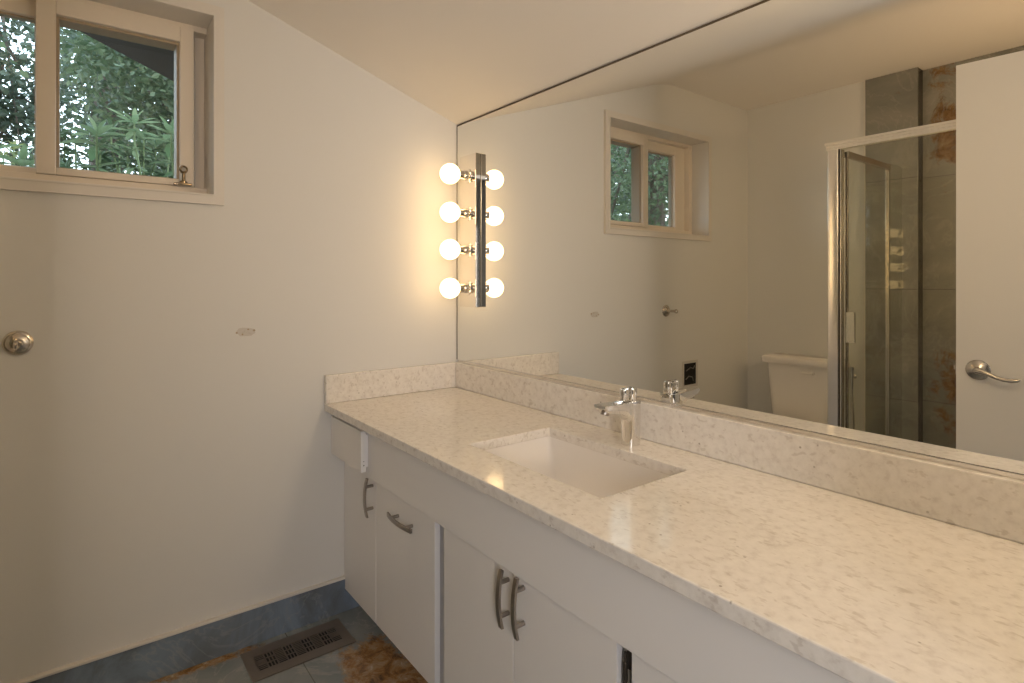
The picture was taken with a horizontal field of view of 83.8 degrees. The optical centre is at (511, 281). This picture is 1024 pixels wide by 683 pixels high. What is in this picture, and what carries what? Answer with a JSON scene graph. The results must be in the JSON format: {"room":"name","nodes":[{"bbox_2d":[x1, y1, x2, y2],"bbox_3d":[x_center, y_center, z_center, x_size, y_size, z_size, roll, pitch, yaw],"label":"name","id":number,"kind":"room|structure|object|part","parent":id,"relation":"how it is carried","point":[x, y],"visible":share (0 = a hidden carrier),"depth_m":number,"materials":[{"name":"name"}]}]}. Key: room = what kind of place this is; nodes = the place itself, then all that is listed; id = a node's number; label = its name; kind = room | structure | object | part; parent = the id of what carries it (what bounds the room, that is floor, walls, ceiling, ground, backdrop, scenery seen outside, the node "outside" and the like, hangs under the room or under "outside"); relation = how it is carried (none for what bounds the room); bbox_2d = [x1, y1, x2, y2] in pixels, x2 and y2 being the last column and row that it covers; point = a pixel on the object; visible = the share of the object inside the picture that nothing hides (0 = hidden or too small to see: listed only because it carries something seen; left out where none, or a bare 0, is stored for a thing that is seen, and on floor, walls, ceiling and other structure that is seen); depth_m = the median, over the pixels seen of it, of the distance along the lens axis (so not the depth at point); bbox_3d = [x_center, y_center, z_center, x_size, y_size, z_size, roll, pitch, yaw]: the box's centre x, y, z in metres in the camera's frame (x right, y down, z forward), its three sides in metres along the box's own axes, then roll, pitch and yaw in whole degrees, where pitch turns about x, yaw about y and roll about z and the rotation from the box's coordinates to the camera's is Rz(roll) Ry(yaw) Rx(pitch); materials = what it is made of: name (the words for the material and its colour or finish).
{"room":"bathroom","nodes":[
{"label":"bathroom","id":0,"kind":"room"},
{"bbox_2d":[0,0,457,682],"bbox_3d":[-1.252,-0.066,1.812,2.800,2.620,0.200,0,0,-38],"label":"wall","id":1,"kind":"structure","parent":0,"point":[164,468],"depth_m":1.89,"materials":[{"name":"white paint"}]},
{"bbox_2d":[1,331,33,354],"bbox_3d":[-1.351,0.171,1.556,0.068,0.068,0.086,0,0,-38],"label":"door knob","id":2,"kind":"object","parent":1,"relation":"attached to","point":[15,342],"visible":1,"depth_m":1.58,"materials":[{"name":"silver metal"}]},
{"bbox_3d":[-1.351,0.171,1.556,0.021,0.021,0.046,0,0,-38],"label":"stem","id":3,"kind":"part","parent":2,"relation":"part of","materials":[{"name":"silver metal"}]},
{"bbox_2d":[0,0,223,205],"bbox_3d":[-1.400,-0.581,1.685,0.960,0.655,0.217,0,0,-38],"label":"window","id":4,"kind":"structure","parent":1,"relation":"in","point":[192,29],"depth_m":1.84,"materials":[{"name":"white wood"}]},
{"bbox_3d":[-1.609,-0.589,1.620,0.422,0.541,0.050,0,0,-38],"label":"fixed sash","id":5,"kind":"part","parent":4,"relation":"part of","materials":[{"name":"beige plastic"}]},
{"bbox_3d":[-1.274,-0.591,1.851,0.415,0.537,0.088,0,0,-38],"label":"sliding sash","id":6,"kind":"part","parent":4,"relation":"part of","materials":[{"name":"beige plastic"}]},
{"bbox_2d":[80,31,173,80],"bbox_3d":[-1.796,-1.242,2.028,5.000,2.150,0.795,0,0,-38],"label":"eave","id":7,"kind":"object","parent":1,"relation":"attached to","point":[161,61],"depth_m":2.50,"materials":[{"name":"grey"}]},
{"bbox_2d":[11,575,359,682],"bbox_3d":[-1.154,1.177,1.751,2.300,0.133,0.017,0,0,-38],"label":"baseboard","id":8,"kind":"structure","parent":1,"relation":"attached to","point":[165,654],"depth_m":1.87,"materials":[{"name":"stone"}]},
{"bbox_2d":[236,328,254,335],"bbox_3d":[-0.909,0.172,1.947,0.063,0.029,0.004,0,0,-38],"label":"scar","id":9,"kind":"object","parent":1,"relation":"attached to","point":[241,331],"visible":1,"depth_m":1.95,"materials":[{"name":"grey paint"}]},
{"bbox_2d":[148,606,427,682],"bbox_3d":[-0.216,1.304,0.464,2.800,0.120,3.600,0,0,-38],"label":"floor","id":10,"kind":"structure","parent":0,"point":[373,658],"depth_m":1.84,"materials":[{"name":"tile"}]},
{"bbox_2d":[240,619,355,682],"bbox_3d":[-0.721,1.242,1.932,0.332,0.004,0.167,0,0,-38],"label":"floor vent","id":11,"kind":"object","parent":10,"relation":"in","point":[265,661],"visible":1,"depth_m":1.92,"materials":[{"name":"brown metal"}]},
{"bbox_2d":[253,628,341,669],"bbox_3d":[-0.721,1.241,1.931,0.274,0.004,0.082,0,0,-38],"label":"grille","id":12,"kind":"object","parent":11,"relation":"attached to","point":[276,656],"depth_m":1.93,"materials":[{"name":"brown metal"}]},
{"bbox_2d":[331,416,850,682],"bbox_3d":[0.192,0.862,1.436,0.532,0.764,2.155,0,0,-38],"label":"vanity cabinet","id":13,"kind":"object","parent":10,"relation":"on","point":[468,586],"visible":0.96,"depth_m":1.34,"materials":[{"name":"white laminate"}]},
{"bbox_3d":[-0.582,0.571,2.022,0.018,0.138,0.278,0,0,-38],"label":"drawer","id":14,"kind":"part","parent":13,"relation":"part of","materials":[{"name":"white laminate"}]},
{"bbox_3d":[-0.541,0.918,2.050,0.018,0.481,0.282,0,0,-38],"label":"door","id":15,"kind":"part","parent":13,"relation":"part of","materials":[{"name":"white laminate"}]},
{"bbox_3d":[-0.489,0.736,1.942,0.033,0.132,0.012,0,0,-38],"label":"handle","id":16,"kind":"part","parent":13,"relation":"part of","materials":[{"name":"silver metal"}]},
{"bbox_3d":[-0.343,0.738,1.750,0.033,0.012,0.160,0,0,-38],"label":"handle","id":17,"kind":"part","parent":13,"relation":"part of","materials":[{"name":"silver metal"}]},
{"bbox_3d":[-0.333,0.916,1.779,0.018,0.486,0.396,0,0,-38],"label":"door","id":18,"kind":"part","parent":13,"relation":"part of","materials":[{"name":"white laminate"}]},
{"bbox_3d":[-0.086,0.916,1.458,0.018,0.486,0.312,0,0,-38],"label":"door","id":19,"kind":"part","parent":13,"relation":"part of","materials":[{"name":"white laminate"}]},
{"bbox_3d":[-0.022,0.740,1.333,0.033,0.135,0.012,0,0,-38],"label":"handle","id":20,"kind":"part","parent":13,"relation":"part of","materials":[{"name":"silver metal"}]},
{"bbox_3d":[0.014,0.736,1.286,0.033,0.138,0.012,0,0,-38],"label":"handle","id":21,"kind":"part","parent":13,"relation":"part of","materials":[{"name":"silver metal"}]},
{"bbox_3d":[0.107,0.916,1.206,0.018,0.486,0.318,0,0,-38],"label":"door","id":22,"kind":"part","parent":13,"relation":"part of","materials":[{"name":"white laminate"}]},
{"bbox_3d":[0.330,0.916,0.916,0.018,0.486,0.341,0,0,-38],"label":"door","id":23,"kind":"part","parent":13,"relation":"part of","materials":[{"name":"white laminate"}]},
{"bbox_2d":[324,362,1023,682],"bbox_3d":[0.195,0.412,1.431,0.584,0.132,2.163,0,0,-38],"label":"countertop","id":24,"kind":"structure","parent":13,"relation":"on","point":[864,564],"depth_m":1.06,"materials":[{"name":"stone"}]},
{"bbox_2d":[485,436,669,497],"bbox_3d":[0.150,0.552,1.475,0.327,0.147,0.532,0,0,-38],"label":"sink","id":25,"kind":"object","parent":24,"relation":"in","point":[600,475],"visible":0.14,"depth_m":1.65,"materials":[{"name":"white ceramic"}]},
{"bbox_2d":[594,386,640,446],"bbox_3d":[0.290,0.372,1.553,0.148,0.157,0.048,0,0,-38],"label":"faucet","id":26,"kind":"object","parent":24,"relation":"on","point":[628,408],"visible":1,"depth_m":1.56,"materials":[{"name":"silver metal"}]},
{"bbox_3d":[0.277,0.363,1.543,0.114,0.072,0.044,0,0,-38],"label":"spout","id":27,"kind":"part","parent":26,"relation":"part of","materials":[{"name":"silver metal"}]},
{"bbox_3d":[0.307,0.312,1.566,0.094,0.038,0.027,0,0,-38],"label":"lever knob","id":28,"kind":"part","parent":26,"relation":"part of","materials":[{"name":"silver metal"}]},
{"bbox_2d":[248,0,762,124],"bbox_3d":[-0.156,-1.058,0.385,2.800,0.896,3.400,0,0,-38],"label":"ceiling","id":29,"kind":"structure","parent":0,"point":[462,60],"depth_m":1.84,"materials":[{"name":"white paint"}]},
{"bbox_2d":[458,360,1023,474],"bbox_3d":[0.879,-0.066,1.179,0.192,2.620,3.400,0,0,-38],"label":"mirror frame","id":30,"kind":"structure","parent":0,"point":[458,360],"depth_m":1.30,"materials":[{"name":"white paint"}]},
{"bbox_2d":[456,362,1023,543],"bbox_3d":[0.422,0.398,1.593,0.028,0.104,2.143,0,0,-38],"label":"backsplash","id":31,"kind":"structure","parent":30,"relation":"attached to","point":[988,503],"depth_m":1.26,"materials":[{"name":"stone"}]},
{"bbox_2d":[457,0,1023,479],"bbox_3d":[0.422,-0.164,1.606,0.010,1.018,2.164,0,0,-38],"label":"wall mirror","id":32,"kind":"object","parent":30,"relation":"attached to","point":[808,215],"visible":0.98,"depth_m":1.32,"materials":[{"name":"clear glass"}]},
{"bbox_2d":[440,153,480,306],"bbox_3d":[-0.223,-0.208,2.319,0.149,0.626,0.120,0,0,-38],"label":"vanity light","id":33,"kind":"object","parent":32,"relation":"attached to","point":[469,174],"visible":1,"depth_m":2.31,"materials":[{"name":"silver metal"}]},
{"bbox_2d":[440,278,470,297],"bbox_3d":[-0.233,0.027,2.312,0.124,0.082,0.082,0,0,-38],"label":"bulb","id":34,"kind":"object","parent":33,"relation":"attached to","point":[449,287],"depth_m":2.28,"materials":[{"name":"white glass"}]},
{"bbox_2d":[440,202,470,221],"bbox_3d":[-0.233,-0.279,2.312,0.124,0.082,0.082,0,0,-38],"label":"bulb","id":35,"kind":"object","parent":33,"relation":"attached to","point":[449,211],"depth_m":2.28,"materials":[{"name":"white glass"}]},
{"bbox_2d":[440,163,470,183],"bbox_3d":[-0.233,-0.434,2.312,0.124,0.082,0.082,0,0,-38],"label":"bulb","id":36,"kind":"object","parent":33,"relation":"attached to","point":[450,173],"depth_m":2.28,"materials":[{"name":"white glass"}]},
{"bbox_2d":[440,239,471,259],"bbox_3d":[-0.233,-0.129,2.312,0.124,0.082,0.082,0,0,-38],"label":"bulb","id":37,"kind":"object","parent":33,"relation":"attached to","point":[450,249],"depth_m":2.28,"materials":[{"name":"white glass"}]},
{"label":"outside","id":38,"kind":"structure","parent":0,"visible":0},
{"bbox_3d":[-7.736,0.544,5.659,24.000,0.200,13.800,0,0,-38],"label":"ground","id":39,"kind":"structure","parent":38,"visible":0},
{"bbox_2d":[0,140,24,163],"bbox_3d":[-3.183,-0.252,3.396,0.414,1.397,0.348,0,0,-20],"label":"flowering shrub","id":40,"kind":"object","parent":39,"relation":"on","point":[14,142],"visible":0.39,"depth_m":3.52,"materials":[{"name":"green plant"}]},
{"bbox_2d":[0,141,64,167],"bbox_3d":[-2.236,-0.122,2.519,0.488,1.136,0.352,0,0,20],"label":"rhododendron","id":41,"kind":"object","parent":39,"relation":"on","point":[23,153],"visible":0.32,"depth_m":2.49,"materials":[{"name":"green plant"}]},
{"bbox_2d":[0,16,111,170],"bbox_3d":[-5.321,-1.855,5.652,2.474,4.603,2.281,0,0,-38],"label":"slender tree","id":42,"kind":"object","parent":39,"relation":"on","point":[10,94],"visible":0.48,"depth_m":5.67,"materials":[{"name":"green plant"}]},
{"bbox_2d":[0,19,173,176],"bbox_3d":[-2.748,-1.354,4.559,2.168,3.605,2.186,0,0,-9],"label":"maple tree","id":43,"kind":"object","parent":39,"relation":"on","point":[102,64],"visible":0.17,"depth_m":4.12,"materials":[{"name":"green plant"}]},
{"bbox_2d":[2,29,171,175],"bbox_3d":[-5.173,-2.803,8.900,4.768,6.507,3.366,0,0,-38],"label":"tree","id":44,"kind":"object","parent":39,"relation":"on","point":[114,116],"visible":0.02,"depth_m":8.01,"materials":[{"name":"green plant"}]},
{"bbox_2d":[60,114,131,171],"bbox_3d":[-1.901,-0.144,2.553,0.329,1.181,0.266,0,0,26],"label":"rhododendron","id":45,"kind":"object","parent":39,"relation":"on","point":[93,152],"visible":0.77,"depth_m":2.54,"materials":[{"name":"green plant"}]},
{"bbox_3d":[-1.918,-0.107,2.644,0.027,1.106,0.241,0,0,-38],"label":"stem","id":46,"kind":"part","parent":45,"relation":"part of","materials":[{"name":"green plant"}]},
{"bbox_2d":[25,117,173,177],"bbox_3d":[-2.288,-0.227,3.363,1.016,1.348,0.673,0,0,-38],"label":"shrub","id":47,"kind":"object","parent":39,"relation":"on","point":[102,158],"visible":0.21,"depth_m":3.24,"materials":[{"name":"green plant"}]},
{"bbox_2d":[108,108,160,174],"bbox_3d":[-1.979,-0.232,2.974,0.254,1.353,0.244,0,0,-38],"label":"rhododendron","id":48,"kind":"object","parent":39,"relation":"on","point":[135,116],"visible":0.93,"depth_m":2.98,"materials":[{"name":"green plant"}]},
{"bbox_3d":[-1.934,-0.195,2.961,0.097,1.280,0.047,0,0,6],"label":"stem","id":49,"kind":"part","parent":48,"relation":"part of","materials":[{"name":"green plant"}]},
{"bbox_2d":[144,115,173,177],"bbox_3d":[-1.682,-0.186,2.898,0.272,1.263,0.348,0,0,26],"label":"rhododendron","id":50,"kind":"object","parent":39,"relation":"on","point":[169,148],"visible":0.35,"depth_m":2.85,"materials":[{"name":"green plant"}]}
]}

